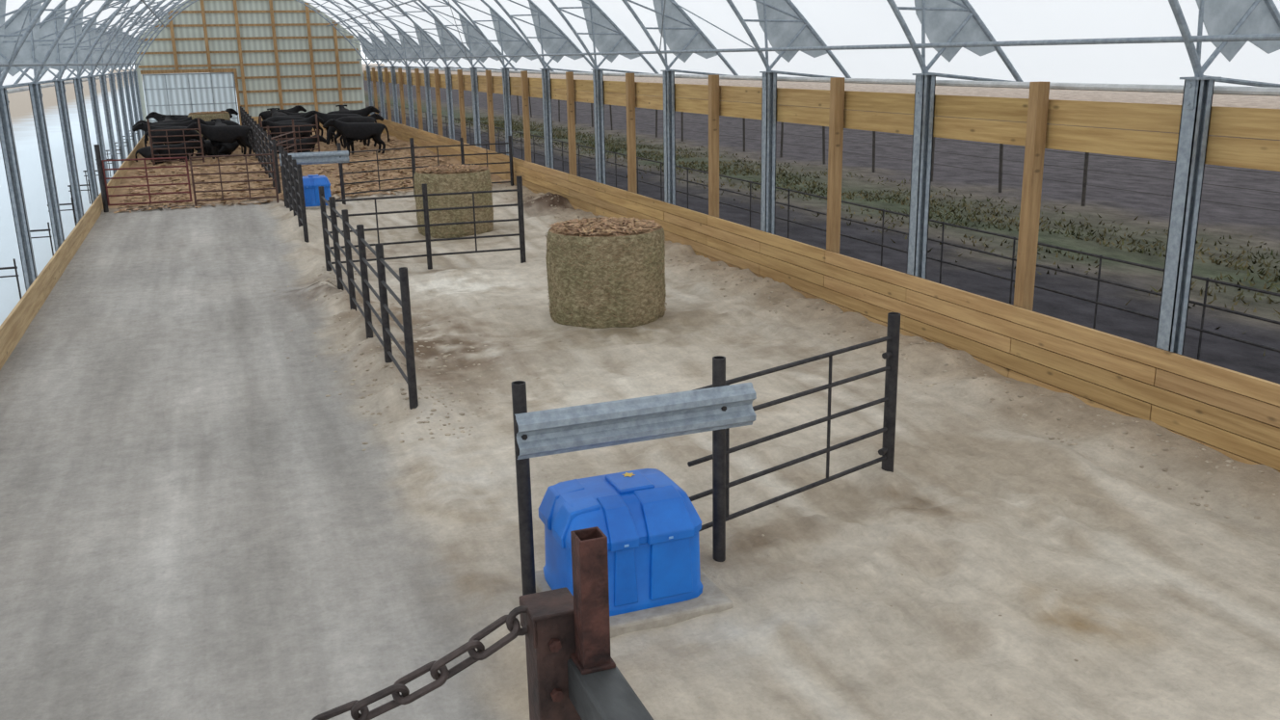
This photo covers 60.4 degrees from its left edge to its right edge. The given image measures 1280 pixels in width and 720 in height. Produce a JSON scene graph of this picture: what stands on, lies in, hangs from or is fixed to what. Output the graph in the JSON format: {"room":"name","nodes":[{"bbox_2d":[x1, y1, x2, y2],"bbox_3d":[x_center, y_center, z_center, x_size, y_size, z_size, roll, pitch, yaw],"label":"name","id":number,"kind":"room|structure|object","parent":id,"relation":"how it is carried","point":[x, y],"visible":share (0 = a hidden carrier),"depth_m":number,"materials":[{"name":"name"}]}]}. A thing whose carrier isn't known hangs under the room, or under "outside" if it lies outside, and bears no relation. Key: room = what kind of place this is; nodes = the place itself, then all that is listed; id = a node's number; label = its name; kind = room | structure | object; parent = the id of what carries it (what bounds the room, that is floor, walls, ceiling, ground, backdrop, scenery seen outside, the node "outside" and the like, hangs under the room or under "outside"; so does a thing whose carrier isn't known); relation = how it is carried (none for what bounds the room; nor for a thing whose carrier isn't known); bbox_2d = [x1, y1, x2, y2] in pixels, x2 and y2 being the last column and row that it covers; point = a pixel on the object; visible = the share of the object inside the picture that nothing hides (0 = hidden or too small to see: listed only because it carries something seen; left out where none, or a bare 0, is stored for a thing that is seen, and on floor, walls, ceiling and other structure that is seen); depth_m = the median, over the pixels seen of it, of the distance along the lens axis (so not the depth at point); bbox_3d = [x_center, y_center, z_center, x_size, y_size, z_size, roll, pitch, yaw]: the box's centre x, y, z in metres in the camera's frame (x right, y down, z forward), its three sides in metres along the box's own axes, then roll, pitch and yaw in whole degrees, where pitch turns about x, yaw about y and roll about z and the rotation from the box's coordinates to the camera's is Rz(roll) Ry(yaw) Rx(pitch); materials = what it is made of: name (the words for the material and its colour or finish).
{"room":"cattle barn","nodes":[
{"label":"cattle barn","id":0,"kind":"room"},
{"bbox_2d":[0,134,149,370],"bbox_3d":[-12.862,-3.357,25.837,0.040,0.460,66.542,-7,17,-20],"label":"wall","id":1,"kind":"structure","parent":0,"point":[14,326],"depth_m":18.19,"materials":[{"name":"brown wood"}]},
{"bbox_2d":[136,0,362,125],"bbox_3d":[-19.962,-15.428,56.647,10.800,7.530,0.190,-7,17,-20],"label":"wall","id":2,"kind":"structure","parent":0,"point":[202,12],"depth_m":56.73,"materials":[{"name":"brown wood"}]},
{"bbox_2d":[141,72,239,124],"bbox_3d":[-22.847,-13.016,56.165,4.310,3.110,0.040,-7,17,-20],"label":"door","id":3,"kind":"structure","parent":2,"relation":"in","point":[211,87],"depth_m":55.95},
{"bbox_2d":[142,72,239,123],"bbox_3d":[-22.855,-13.026,56.183,4.310,3.120,0.004,-7,17,-20],"label":"door leaf","id":4,"kind":"structure","parent":3,"relation":"attached to","point":[221,94],"depth_m":56.01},
{"bbox_2d":[135,0,365,121],"bbox_3d":[-20.016,-15.527,56.760,11.072,7.660,0.001,-7,17,-20],"label":"sheeting","id":5,"kind":"object","parent":2,"relation":"attached to","point":[259,84],"visible":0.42,"depth_m":56.97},
{"bbox_2d":[13,0,554,83],"bbox_3d":[-8.957,-9.620,28.747,13.890,4.506,0.068,-7,17,-20],"label":"roof truss","id":6,"kind":"object","parent":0,"point":[510,41],"depth_m":30.48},
{"bbox_2d":[0,0,594,87],"bbox_3d":[-7.510,-8.651,25.146,13.890,4.506,0.068,-7,17,-20],"label":"roof truss","id":7,"kind":"object","parent":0,"point":[550,38],"depth_m":26.94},
{"bbox_2d":[0,0,659,87],"bbox_3d":[-6.063,-7.681,21.545,13.890,4.506,0.068,-7,17,-20],"label":"roof truss","id":8,"kind":"object","parent":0,"point":[605,36],"depth_m":23.26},
{"bbox_2d":[0,0,738,86],"bbox_3d":[-4.615,-6.711,17.944,13.890,4.506,0.068,-7,17,-20],"label":"roof truss","id":9,"kind":"object","parent":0,"point":[680,32],"depth_m":20.18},
{"bbox_2d":[0,129,1279,719],"bbox_3d":[-7.871,-3.972,27.677,10.670,0.447,66.550,-7,17,-20],"label":"floor","id":10,"kind":"structure","parent":0,"point":[191,527],"depth_m":9.03,"materials":[{"name":"concrete"}]},
{"bbox_2d":[93,144,108,212],"bbox_3d":[-13.531,-4.522,27.670,0.120,1.750,0.117,-7,17,-20],"label":"gate post","id":11,"kind":"object","parent":10,"relation":"on","point":[96,146],"visible":0.86,"depth_m":27.61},
{"bbox_2d":[101,156,192,205],"bbox_3d":[-12.510,-4.546,27.963,2.008,1.144,0.048,-5,16,-14],"label":"gate","id":12,"kind":"object","parent":11,"relation":"attached to","point":[144,159],"visible":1,"depth_m":27.94,"materials":[{"name":"metal"}]},
{"bbox_2d":[132,122,193,156],"bbox_3d":[-18.531,-8.614,43.035,2.368,1.348,0.684,-4,16,-11],"label":"cow","id":13,"kind":"object","parent":10,"relation":"on","point":[140,126],"visible":0.28,"depth_m":42.70},
{"bbox_2d":[145,111,187,121],"bbox_3d":[-21.888,-10.936,51.654,2.479,1.411,0.716,-1,16,-1],"label":"cow","id":14,"kind":"object","parent":10,"relation":"on","point":[153,115],"visible":0.24,"depth_m":51.39},
{"bbox_2d":[146,116,191,144],"bbox_3d":[-19.842,-9.691,47.036,2.454,1.397,0.709,-14,20,-39],"label":"cow","id":15,"kind":"object","parent":10,"relation":"on","point":[189,118],"visible":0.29,"depth_m":46.73},
{"bbox_2d":[134,138,205,164],"bbox_3d":[-17.410,-7.734,40.831,2.449,0.816,0.949,-10,18,-28],"label":"cow","id":16,"kind":"object","parent":10,"relation":"on","point":[146,151],"visible":0.75,"depth_m":40.51},
{"bbox_2d":[144,126,208,158],"bbox_3d":[-17.623,-8.228,41.833,2.258,1.250,0.707,-12,19,-34],"label":"cow","id":17,"kind":"object","parent":10,"relation":"on","point":[172,132],"visible":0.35,"depth_m":41.47},
{"bbox_2d":[144,117,208,143],"bbox_3d":[-18.688,-9.030,44.453,2.484,1.414,0.718,-4,16,-11],"label":"cow","id":18,"kind":"object","parent":10,"relation":"on","point":[186,123],"visible":0.16,"depth_m":44.23},
{"bbox_2d":[187,110,230,139],"bbox_3d":[-18.750,-10.040,48.083,1.744,1.574,1.754,-7,17,-20],"label":"hay bale","id":19,"kind":"object","parent":10,"relation":"on","point":[205,116],"visible":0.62,"depth_m":47.30},
{"bbox_2d":[193,139,242,156],"bbox_3d":[-16.856,-8.384,43.218,2.394,0.797,0.927,-4,16,-11],"label":"cow","id":20,"kind":"object","parent":10,"relation":"on","point":[223,148],"visible":0.52,"depth_m":43.00},
{"bbox_2d":[186,122,254,159],"bbox_3d":[-15.969,-8.391,41.958,2.443,1.391,0.706,-9,17,-25],"label":"cow","id":21,"kind":"object","parent":10,"relation":"on","point":[217,135],"visible":0.82,"depth_m":41.76},
{"bbox_2d":[211,118,231,154],"bbox_3d":[-16.946,-9.063,44.616,0.682,1.344,2.361,-9,17,-25],"label":"cow","id":22,"kind":"object","parent":10,"relation":"on","point":[218,121],"visible":0.28,"depth_m":44.93},
{"bbox_2d":[146,113,319,172],"bbox_3d":[-13.614,-7.235,37.404,5.870,1.720,7.770,-7,17,-20],"label":"panel","id":23,"kind":"object","parent":10,"relation":"on","point":[147,120],"visible":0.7,"depth_m":40.11,"materials":[{"name":"brown paint"}]},
{"bbox_2d":[188,150,278,208],"bbox_3d":[-10.484,-4.664,28.468,2.074,1.420,0.051,-5,16,-12],"label":"gate","id":24,"kind":"object","parent":10,"relation":"on","point":[272,153],"visible":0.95,"depth_m":28.43,"materials":[{"name":"metal"}]},
{"bbox_2d":[239,106,281,194],"bbox_3d":[-14.642,-8.365,41.852,0.090,1.620,26.088,-7,17,-20],"label":"fence","id":25,"kind":"object","parent":10,"relation":"on","point":[257,147],"visible":0.85,"depth_m":36.15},
{"bbox_2d":[266,107,288,116],"bbox_3d":[-16.429,-10.723,50.167,0.735,1.449,2.545,-10,18,-30],"label":"cow","id":26,"kind":"object","parent":10,"relation":"on","point":[274,113],"visible":0.32,"depth_m":49.94},
{"bbox_2d":[260,116,312,140],"bbox_3d":[-15.158,-9.717,46.864,2.345,1.298,0.734,-3,16,-6],"label":"cow","id":27,"kind":"object","parent":10,"relation":"on","point":[273,119],"visible":0.11,"depth_m":46.54},
{"bbox_2d":[259,119,317,152],"bbox_3d":[-14.094,-8.944,43.989,2.355,1.341,0.681,-10,18,-30],"label":"cow","id":28,"kind":"object","parent":10,"relation":"on","point":[265,123],"visible":0.44,"depth_m":43.73},
{"bbox_2d":[279,147,309,242],"bbox_3d":[-7.894,-3.845,25.064,0.090,1.620,5.188,-7,17,-20],"label":"fence","id":29,"kind":"object","parent":10,"relation":"on","point":[292,173],"visible":0.88,"depth_m":24.22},
{"bbox_2d":[266,114,323,141],"bbox_3d":[-14.223,-9.396,45.577,2.416,1.375,0.698,-12,19,-34],"label":"cow","id":30,"kind":"object","parent":10,"relation":"on","point":[311,120],"visible":0.17,"depth_m":45.62},
{"bbox_2d":[277,109,323,136],"bbox_3d":[-16.139,-11.204,52.260,2.365,1.346,0.683,-7,17,-20],"label":"cow","id":31,"kind":"object","parent":10,"relation":"on","point":[281,111],"visible":0.29,"depth_m":52.05},
{"bbox_2d":[113,132,502,213],"bbox_3d":[-13.602,-7.808,41.985,10.366,0.377,28.341,-7,17,-20],"label":"bedding","id":32,"kind":"object","parent":10,"relation":"on","point":[360,145],"visible":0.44,"depth_m":34.48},
{"bbox_2d":[202,119,249,143],"bbox_3d":[-17.684,-9.511,46.514,2.225,1.231,0.696,-3,16,-6],"label":"cow","id":33,"kind":"object","parent":32,"relation":"on","point":[226,121],"visible":0.07,"depth_m":46.24},
{"bbox_2d":[258,105,306,123],"bbox_3d":[-17.465,-11.701,53.895,2.510,1.429,0.725,-14,20,-39],"label":"cow","id":34,"kind":"object","parent":32,"relation":"on","point":[264,115],"visible":0.36,"depth_m":53.72},
{"bbox_2d":[266,110,310,139],"bbox_3d":[-15.260,-10.217,48.438,2.469,1.406,0.713,-7,17,-20],"label":"cow","id":35,"kind":"object","parent":32,"relation":"on","point":[305,114],"visible":0.12,"depth_m":48.29},
{"bbox_2d":[265,134,327,154],"bbox_3d":[-13.309,-8.290,42.599,2.371,0.790,0.918,-5,16,-12],"label":"cow","id":36,"kind":"object","parent":32,"relation":"on","point":[321,139],"visible":0.34,"depth_m":42.44},
{"bbox_2d":[278,142,349,206],"bbox_3d":[-8.271,-4.688,28.131,1.700,1.620,0.187,-7,17,-20],"label":"stand","id":37,"kind":"object","parent":10,"relation":"on","point":[340,156],"visible":0.83,"depth_m":28.04,"materials":[{"name":"metal"}]},
{"bbox_2d":[302,174,338,209],"bbox_3d":[-8.354,-4.275,28.073,1.150,0.858,0.980,-7,17,-20],"label":"livestock waterer","id":38,"kind":"object","parent":10,"relation":"on","point":[311,182],"visible":0.45,"depth_m":27.77,"materials":[{"name":"plastic"}]},
{"bbox_2d":[304,110,362,143],"bbox_3d":[-13.489,-10.333,48.803,2.600,1.480,0.751,-6,16,-15],"label":"cow","id":39,"kind":"object","parent":10,"relation":"on","point":[325,117],"visible":0.3,"depth_m":48.44},
{"bbox_2d":[326,116,376,148],"bbox_3d":[-11.793,-9.351,45.144,2.285,1.264,0.715,-12,19,-34],"label":"cow","id":40,"kind":"object","parent":10,"relation":"on","point":[332,130],"visible":0.53,"depth_m":44.79},
{"bbox_2d":[326,106,379,137],"bbox_3d":[-13.323,-11.024,51.070,2.538,1.444,0.733,-4,16,-11],"label":"cow","id":41,"kind":"object","parent":10,"relation":"on","point":[364,112],"visible":0.3,"depth_m":50.88},
{"bbox_2d":[322,119,389,155],"bbox_3d":[-10.947,-8.622,42.520,2.450,1.395,0.708,-5,16,-12],"label":"cow","id":42,"kind":"object","parent":10,"relation":"on","point":[353,131],"visible":0.88,"depth_m":42.26},
{"bbox_2d":[333,113,383,147],"bbox_3d":[-12.083,-9.848,47.185,2.353,1.340,0.680,-10,18,-30],"label":"cow","id":43,"kind":"object","parent":10,"relation":"on","point":[375,116],"visible":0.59,"depth_m":47.00},
{"bbox_2d":[318,186,418,409],"bbox_3d":[-3.860,-1.142,15.026,0.090,1.620,8.288,-7,17,-20],"label":"fence","id":44,"kind":"object","parent":10,"relation":"on","point":[403,278],"visible":0.87,"depth_m":13.81,"materials":[{"name":"metal"}]},
{"bbox_2d":[327,175,526,269],"bbox_3d":[-3.727,-2.351,19.413,3.423,1.600,0.138,-6,16,-18],"label":"fence","id":45,"kind":"object","parent":10,"relation":"on","point":[520,204],"visible":0.87,"depth_m":19.51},
{"bbox_2d":[342,135,514,194],"bbox_3d":[-5.738,-5.215,29.884,4.736,1.600,0.498,-9,17,-26],"label":"fence","id":46,"kind":"object","parent":10,"relation":"on","point":[462,145],"visible":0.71,"depth_m":29.89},
{"bbox_2d":[412,164,494,238],"bbox_3d":[-3.973,-3.417,23.535,1.666,1.417,1.664,8,18,29],"label":"hay bale","id":47,"kind":"object","parent":10,"relation":"on","point":[455,178],"visible":0.93,"depth_m":22.90},
{"bbox_2d":[519,526,653,719],"bbox_3d":[-0.111,2.045,0.940,1.373,2.862,2.761,-7,17,-20],"label":"gate post","id":48,"kind":"object","parent":10,"relation":"on","point":[573,674],"visible":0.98,"depth_m":1.92,"materials":[{"name":"metal"}]},
{"bbox_2d":[311,605,528,719],"bbox_3d":[-0.670,0.585,1.804,1.048,0.194,0.051,-7,17,-20],"label":"chain","id":49,"kind":"object","parent":48,"relation":"attached to","point":[513,624],"visible":0.98,"depth_m":1.91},
{"bbox_2d":[545,216,666,328],"bbox_3d":[-0.474,-1.256,15.467,1.685,1.356,1.690,2,16,12],"label":"hay bale","id":50,"kind":"object","parent":10,"relation":"on","point":[604,273],"visible":1,"depth_m":14.83},
{"bbox_2d":[534,468,732,638],"bbox_3d":[-0.091,1.261,7.513,1.150,0.858,0.980,-7,17,-20],"label":"livestock waterer","id":51,"kind":"object","parent":10,"relation":"on","point":[651,525],"visible":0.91,"depth_m":7.24,"materials":[{"name":"plastic"}]},
{"bbox_2d":[511,355,756,595],"bbox_3d":[-0.007,0.848,7.571,1.700,1.620,0.187,-7,17,-20],"label":"barrier","id":52,"kind":"object","parent":10,"relation":"on","point":[716,409],"visible":0.91,"depth_m":7.39,"materials":[{"name":"metal"}]},
{"bbox_2d":[880,312,900,472],"bbox_3d":[2.124,0.357,9.337,0.104,1.540,0.101,-7,17,-20],"label":"fence post","id":53,"kind":"object","parent":10,"relation":"on","point":[893,318],"visible":0.83,"depth_m":9.27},
{"bbox_2d":[687,335,892,532],"bbox_3d":[1.244,0.529,8.592,2.334,1.098,0.066,-14,20,-39],"label":"gate","id":54,"kind":"object","parent":53,"relation":"attached to","point":[887,355],"visible":0.82,"depth_m":8.61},
{"bbox_2d":[0,0,1279,88],"bbox_3d":[-7.966,-8.726,26.358,13.860,3.996,66.550,-7,17,-20],"label":"roof","id":55,"kind":"structure","parent":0,"point":[1252,37],"depth_m":14.51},
{"bbox_2d":[104,0,389,74],"bbox_3d":[-19.088,-16.407,53.952,13.890,4.506,0.068,-7,17,-20],"label":"roof truss","id":56,"kind":"object","parent":55,"relation":"attached to","point":[369,45],"depth_m":55.12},
{"bbox_2d":[95,0,406,75],"bbox_3d":[-17.640,-15.437,50.351,13.890,4.506,0.068,-7,17,-20],"label":"roof truss","id":57,"kind":"object","parent":55,"relation":"attached to","point":[379,53],"depth_m":51.55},
{"bbox_2d":[87,0,422,76],"bbox_3d":[-16.193,-14.468,46.750,13.890,4.506,0.068,-7,17,-20],"label":"roof truss","id":58,"kind":"object","parent":55,"relation":"attached to","point":[392,54],"depth_m":48.26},
{"bbox_2d":[79,0,442,77],"bbox_3d":[-14.746,-13.498,43.150,13.890,4.506,0.068,-7,17,-20],"label":"roof truss","id":59,"kind":"object","parent":55,"relation":"attached to","point":[409,51],"depth_m":44.56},
{"bbox_2d":[66,0,461,80],"bbox_3d":[-13.299,-12.529,39.549,13.890,4.506,0.068,-7,17,-20],"label":"roof truss","id":60,"kind":"object","parent":55,"relation":"attached to","point":[426,47],"depth_m":41.09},
{"bbox_2d":[52,0,487,79],"bbox_3d":[-11.852,-11.559,35.948,13.890,4.506,0.068,-7,17,-20],"label":"roof truss","id":61,"kind":"object","parent":55,"relation":"attached to","point":[447,43],"depth_m":37.61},
{"bbox_2d":[37,0,517,82],"bbox_3d":[-10.404,-10.590,32.347,13.890,4.506,0.068,-7,17,-20],"label":"roof truss","id":62,"kind":"object","parent":55,"relation":"attached to","point":[475,47],"depth_m":34.12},
{"bbox_2d":[6,67,1279,96],"bbox_3d":[-7.929,-6.878,26.871,11.520,0.070,66.550,-7,17,-20],"label":"tube","id":63,"kind":"object","parent":55,"relation":"attached to","point":[1178,89],"visible":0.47,"depth_m":12.63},
{"bbox_2d":[0,63,1279,383],"bbox_3d":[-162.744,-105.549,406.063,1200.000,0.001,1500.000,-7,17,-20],"label":"side opening","id":64,"kind":"structure","parent":0,"point":[1217,220],"depth_m":28.51,"materials":[{"name":"plastic"}]},
{"bbox_2d":[0,86,37,291],"bbox_3d":[-9.650,-2.473,17.062,0.240,3.420,0.220,-7,17,-20],"label":"steel column","id":65,"kind":"structure","parent":64,"relation":"on","point":[7,138],"depth_m":16.98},
{"bbox_2d":[25,82,64,251],"bbox_3d":[-11.098,-3.442,20.663,0.240,3.420,0.220,-7,17,-20],"label":"steel column","id":66,"kind":"structure","parent":64,"relation":"on","point":[35,89],"depth_m":20.56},
{"bbox_2d":[52,80,83,224],"bbox_3d":[-12.545,-4.412,24.264,0.240,3.420,0.220,-7,17,-20],"label":"steel column","id":67,"kind":"structure","parent":64,"relation":"on","point":[60,88],"depth_m":24.16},
{"bbox_2d":[0,119,145,298],"bbox_3d":[-15.710,-5.288,32.087,0.490,1.050,52.035,-7,17,-20],"label":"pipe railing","id":68,"kind":"object","parent":64,"relation":"on","point":[86,175],"visible":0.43,"depth_m":23.04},
{"bbox_2d":[71,77,98,202],"bbox_3d":[-13.992,-5.381,27.864,0.240,3.420,0.220,-7,17,-20],"label":"steel column","id":69,"kind":"structure","parent":64,"relation":"on","point":[78,86],"depth_m":27.75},
{"bbox_2d":[85,76,109,183],"bbox_3d":[-15.439,-6.351,31.465,0.240,3.420,0.220,-7,17,-20],"label":"steel column","id":70,"kind":"structure","parent":64,"relation":"on","point":[91,79],"depth_m":31.28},
{"bbox_2d":[99,74,118,173],"bbox_3d":[-16.887,-7.320,35.066,0.240,3.420,0.220,-7,17,-20],"label":"steel column","id":71,"kind":"structure","parent":64,"relation":"on","point":[102,78],"depth_m":34.94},
{"bbox_2d":[107,73,126,163],"bbox_3d":[-18.334,-8.290,38.667,0.240,3.420,0.220,-7,17,-20],"label":"steel column","id":72,"kind":"structure","parent":64,"relation":"on","point":[112,80],"depth_m":38.53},
{"bbox_2d":[115,72,132,156],"bbox_3d":[-19.781,-9.259,42.267,0.240,3.420,0.220,-7,17,-20],"label":"steel column","id":73,"kind":"structure","parent":64,"relation":"on","point":[119,75],"depth_m":42.15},
{"bbox_2d":[122,72,136,148],"bbox_3d":[-21.228,-10.229,45.868,0.240,3.420,0.220,-7,17,-20],"label":"steel column","id":74,"kind":"structure","parent":64,"relation":"on","point":[124,74],"depth_m":45.73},
{"bbox_2d":[127,71,141,142],"bbox_3d":[-22.675,-11.198,49.469,0.240,3.420,0.220,-7,17,-20],"label":"steel column","id":75,"kind":"structure","parent":64,"relation":"on","point":[130,73],"depth_m":49.30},
{"bbox_2d":[133,71,144,136],"bbox_3d":[-24.123,-12.168,53.070,0.240,3.420,0.220,-7,17,-20],"label":"steel column","id":76,"kind":"structure","parent":64,"relation":"on","point":[135,73],"depth_m":52.89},
{"bbox_2d":[365,65,373,114],"bbox_3d":[-13.907,-13.419,56.839,0.240,3.420,0.220,-7,17,-20],"label":"steel column","id":77,"kind":"structure","parent":64,"relation":"on","point":[366,66],"depth_m":56.60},
{"bbox_2d":[372,67,377,113],"bbox_3d":[-13.197,-12.899,55.042,0.140,3.350,0.140,-7,17,-20],"label":"wooden post","id":78,"kind":"object","parent":64,"relation":"on","point":[373,68],"visible":0.64,"depth_m":54.81,"materials":[{"name":"brown wood"}]},
{"bbox_2d":[376,65,385,119],"bbox_3d":[-12.460,-12.449,53.238,0.240,3.420,0.220,-7,17,-20],"label":"steel column","id":79,"kind":"structure","parent":64,"relation":"on","point":[380,76],"depth_m":53.05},
{"bbox_2d":[383,67,391,120],"bbox_3d":[-11.750,-11.929,51.442,0.140,3.350,0.140,-7,17,-20],"label":"wooden post","id":80,"kind":"object","parent":64,"relation":"on","point":[385,68],"visible":0.64,"depth_m":51.25,"materials":[{"name":"brown wood"}]},
{"bbox_2d":[390,66,399,123],"bbox_3d":[-11.013,-11.480,49.637,0.240,3.420,0.220,-7,17,-20],"label":"steel column","id":81,"kind":"structure","parent":64,"relation":"on","point":[392,68],"depth_m":49.47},
{"bbox_2d":[398,67,405,125],"bbox_3d":[-10.303,-10.960,47.841,0.140,3.350,0.140,-7,17,-20],"label":"wooden post","id":82,"kind":"object","parent":64,"relation":"on","point":[399,69],"visible":0.64,"depth_m":47.65,"materials":[{"name":"brown wood"}]},
{"bbox_2d":[405,66,415,128],"bbox_3d":[-9.566,-10.510,46.036,0.240,3.420,0.220,-7,17,-20],"label":"steel column","id":83,"kind":"structure","parent":64,"relation":"on","point":[408,68],"depth_m":45.86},
{"bbox_2d":[414,68,423,130],"bbox_3d":[-8.855,-9.990,44.240,0.140,3.350,0.140,-7,17,-20],"label":"wooden post","id":84,"kind":"object","parent":64,"relation":"on","point":[416,71],"visible":0.64,"depth_m":44.06,"materials":[{"name":"brown wood"}]},
{"bbox_2d":[422,66,433,133],"bbox_3d":[-8.118,-9.541,42.436,0.240,3.420,0.220,-7,17,-20],"label":"steel column","id":85,"kind":"structure","parent":64,"relation":"on","point":[425,68],"depth_m":42.25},
{"bbox_2d":[433,68,443,135],"bbox_3d":[-7.408,-9.021,40.639,0.140,3.350,0.140,-7,17,-20],"label":"wooden post","id":86,"kind":"object","parent":64,"relation":"on","point":[436,70],"visible":0.64,"depth_m":40.44,"materials":[{"name":"brown wood"}]},
{"bbox_2d":[443,66,454,139],"bbox_3d":[-6.671,-8.571,38.835,0.240,3.420,0.220,-7,17,-20],"label":"steel column","id":87,"kind":"structure","parent":64,"relation":"on","point":[447,69],"depth_m":38.66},
{"bbox_2d":[456,69,466,142],"bbox_3d":[-5.961,-8.051,37.039,0.140,3.350,0.140,-7,17,-20],"label":"wooden post","id":88,"kind":"object","parent":64,"relation":"on","point":[460,71],"visible":0.64,"depth_m":36.84,"materials":[{"name":"brown wood"}]},
{"bbox_2d":[469,67,480,147],"bbox_3d":[-5.224,-7.602,35.234,0.240,3.420,0.220,-7,17,-20],"label":"steel column","id":89,"kind":"structure","parent":64,"relation":"on","point":[473,71],"depth_m":35.05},
{"bbox_2d":[485,69,495,151],"bbox_3d":[-4.514,-7.081,33.438,0.140,3.350,0.140,-7,17,-20],"label":"wooden post","id":90,"kind":"object","parent":64,"relation":"on","point":[489,71],"visible":0.64,"depth_m":33.24,"materials":[{"name":"brown wood"}]},
{"bbox_2d":[500,67,513,157],"bbox_3d":[-3.777,-6.632,31.633,0.240,3.420,0.220,-7,17,-20],"label":"steel column","id":91,"kind":"structure","parent":64,"relation":"on","point":[505,70],"depth_m":31.41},
{"bbox_2d":[520,70,531,161],"bbox_3d":[-3.066,-6.112,29.837,0.140,3.350,0.140,-7,17,-20],"label":"wooden post","id":92,"kind":"object","parent":64,"relation":"on","point":[523,73],"visible":0.64,"depth_m":29.65,"materials":[{"name":"brown wood"}]},
{"bbox_2d":[539,68,554,168],"bbox_3d":[-2.329,-5.662,28.033,0.240,3.420,0.220,-7,17,-20],"label":"steel column","id":93,"kind":"structure","parent":64,"relation":"on","point":[546,73],"depth_m":27.85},
{"bbox_2d":[565,71,576,175],"bbox_3d":[-1.619,-5.142,26.236,0.140,3.350,0.140,-7,17,-20],"label":"wooden post","id":94,"kind":"object","parent":64,"relation":"on","point":[569,74],"visible":0.64,"depth_m":26.05,"materials":[{"name":"brown wood"}]},
{"bbox_2d":[590,68,606,184],"bbox_3d":[-0.882,-4.693,24.432,0.240,3.420,0.220,-7,17,-20],"label":"steel column","id":95,"kind":"structure","parent":64,"relation":"on","point":[598,76],"depth_m":24.25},
{"bbox_2d":[625,73,637,193],"bbox_3d":[-0.172,-4.173,22.636,0.140,3.350,0.140,-7,17,-20],"label":"wooden post","id":96,"kind":"object","parent":64,"relation":"on","point":[629,77],"visible":0.64,"depth_m":22.45,"materials":[{"name":"brown wood"}]},
{"bbox_2d":[660,69,676,205],"bbox_3d":[0.565,-3.723,20.831,0.240,3.420,0.220,-7,17,-20],"label":"steel column","id":97,"kind":"structure","parent":64,"relation":"on","point":[669,136],"depth_m":20.66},
{"bbox_2d":[708,74,719,217],"bbox_3d":[1.275,-3.203,19.035,0.140,3.350,0.140,-7,17,-20],"label":"wooden post","id":98,"kind":"object","parent":64,"relation":"on","point":[713,80],"visible":0.64,"depth_m":18.85,"materials":[{"name":"brown wood"}]},
{"bbox_2d":[759,71,780,234],"bbox_3d":[2.012,-2.754,17.230,0.240,3.420,0.220,-7,17,-20],"label":"steel column","id":99,"kind":"structure","parent":64,"relation":"on","point":[769,80],"depth_m":17.05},
{"bbox_2d":[726,0,851,78],"bbox_3d":[-3.168,-5.742,14.344,13.890,4.506,0.068,-7,17,-20],"label":"roof truss","id":100,"kind":"object","parent":99,"relation":"on","point":[783,24],"depth_m":16.69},
{"bbox_2d":[373,102,1279,359],"bbox_3d":[-2.459,-5.141,29.531,0.029,1.620,66.562,-7,17,-20],"label":"pipe railing","id":101,"kind":"object","parent":64,"relation":"on","point":[1100,256],"visible":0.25,"depth_m":13.15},
{"bbox_2d":[826,77,844,253],"bbox_3d":[2.723,-2.234,15.434,0.140,3.350,0.140,-7,17,-20],"label":"wooden post","id":102,"kind":"object","parent":64,"relation":"on","point":[837,84],"visible":0.64,"depth_m":15.25,"materials":[{"name":"brown wood"}]},
{"bbox_2d":[433,116,1279,355],"bbox_3d":[0.631,-7.205,39.423,7.805,0.110,66.134,-7,17,-20],"label":"grass verge","id":103,"kind":"object","parent":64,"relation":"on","point":[497,124],"visible":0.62,"depth_m":25.83,"materials":[{"name":"plant"}]},
{"bbox_2d":[511,95,1279,211],"bbox_3d":[3.478,-8.996,43.411,0.202,1.404,68.000,-7,17,-20],"label":"fence","id":104,"kind":"object","parent":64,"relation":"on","point":[1086,155],"visible":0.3,"depth_m":32.61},
{"bbox_2d":[906,73,940,278],"bbox_3d":[3.459,-1.784,13.630,0.240,3.420,0.220,-7,17,-20],"label":"steel column","id":105,"kind":"structure","parent":64,"relation":"on","point":[925,83],"depth_m":13.45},
{"bbox_2d":[886,0,1023,81],"bbox_3d":[-1.721,-4.772,10.743,13.890,4.506,0.068,-7,17,-20],"label":"roof truss","id":106,"kind":"object","parent":105,"relation":"on","point":[941,20],"depth_m":13.14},
{"bbox_2d":[1013,81,1049,310],"bbox_3d":[4.170,-1.264,11.833,0.140,3.350,0.140,-7,17,-20],"label":"wooden post","id":107,"kind":"object","parent":64,"relation":"on","point":[1039,92],"visible":0.64,"depth_m":11.65,"materials":[{"name":"brown wood"}]},
{"bbox_2d":[1155,76,1221,354],"bbox_3d":[4.907,-0.815,10.029,0.240,3.420,0.220,-7,17,-20],"label":"steel column","id":108,"kind":"structure","parent":64,"relation":"on","point":[1198,92],"depth_m":9.84,"materials":[{"name":"metal"}]},
{"bbox_2d":[1168,0,1279,87],"bbox_3d":[-0.274,-3.803,7.142,13.890,4.506,0.068,-7,17,-20],"label":"roof truss","id":109,"kind":"object","parent":108,"relation":"on","point":[1218,16],"depth_m":9.55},
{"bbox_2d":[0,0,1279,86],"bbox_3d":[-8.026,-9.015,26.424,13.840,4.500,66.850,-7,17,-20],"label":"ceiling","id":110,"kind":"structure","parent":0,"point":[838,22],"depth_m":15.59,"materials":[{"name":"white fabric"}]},
{"bbox_2d":[363,70,1279,472],"bbox_3d":[-2.794,-5.873,29.206,0.291,3.117,66.550,-7,17,-20],"label":"wall","id":111,"kind":"structure","parent":0,"point":[1236,414],"depth_m":12.38,"materials":[{"name":"brown wood"}]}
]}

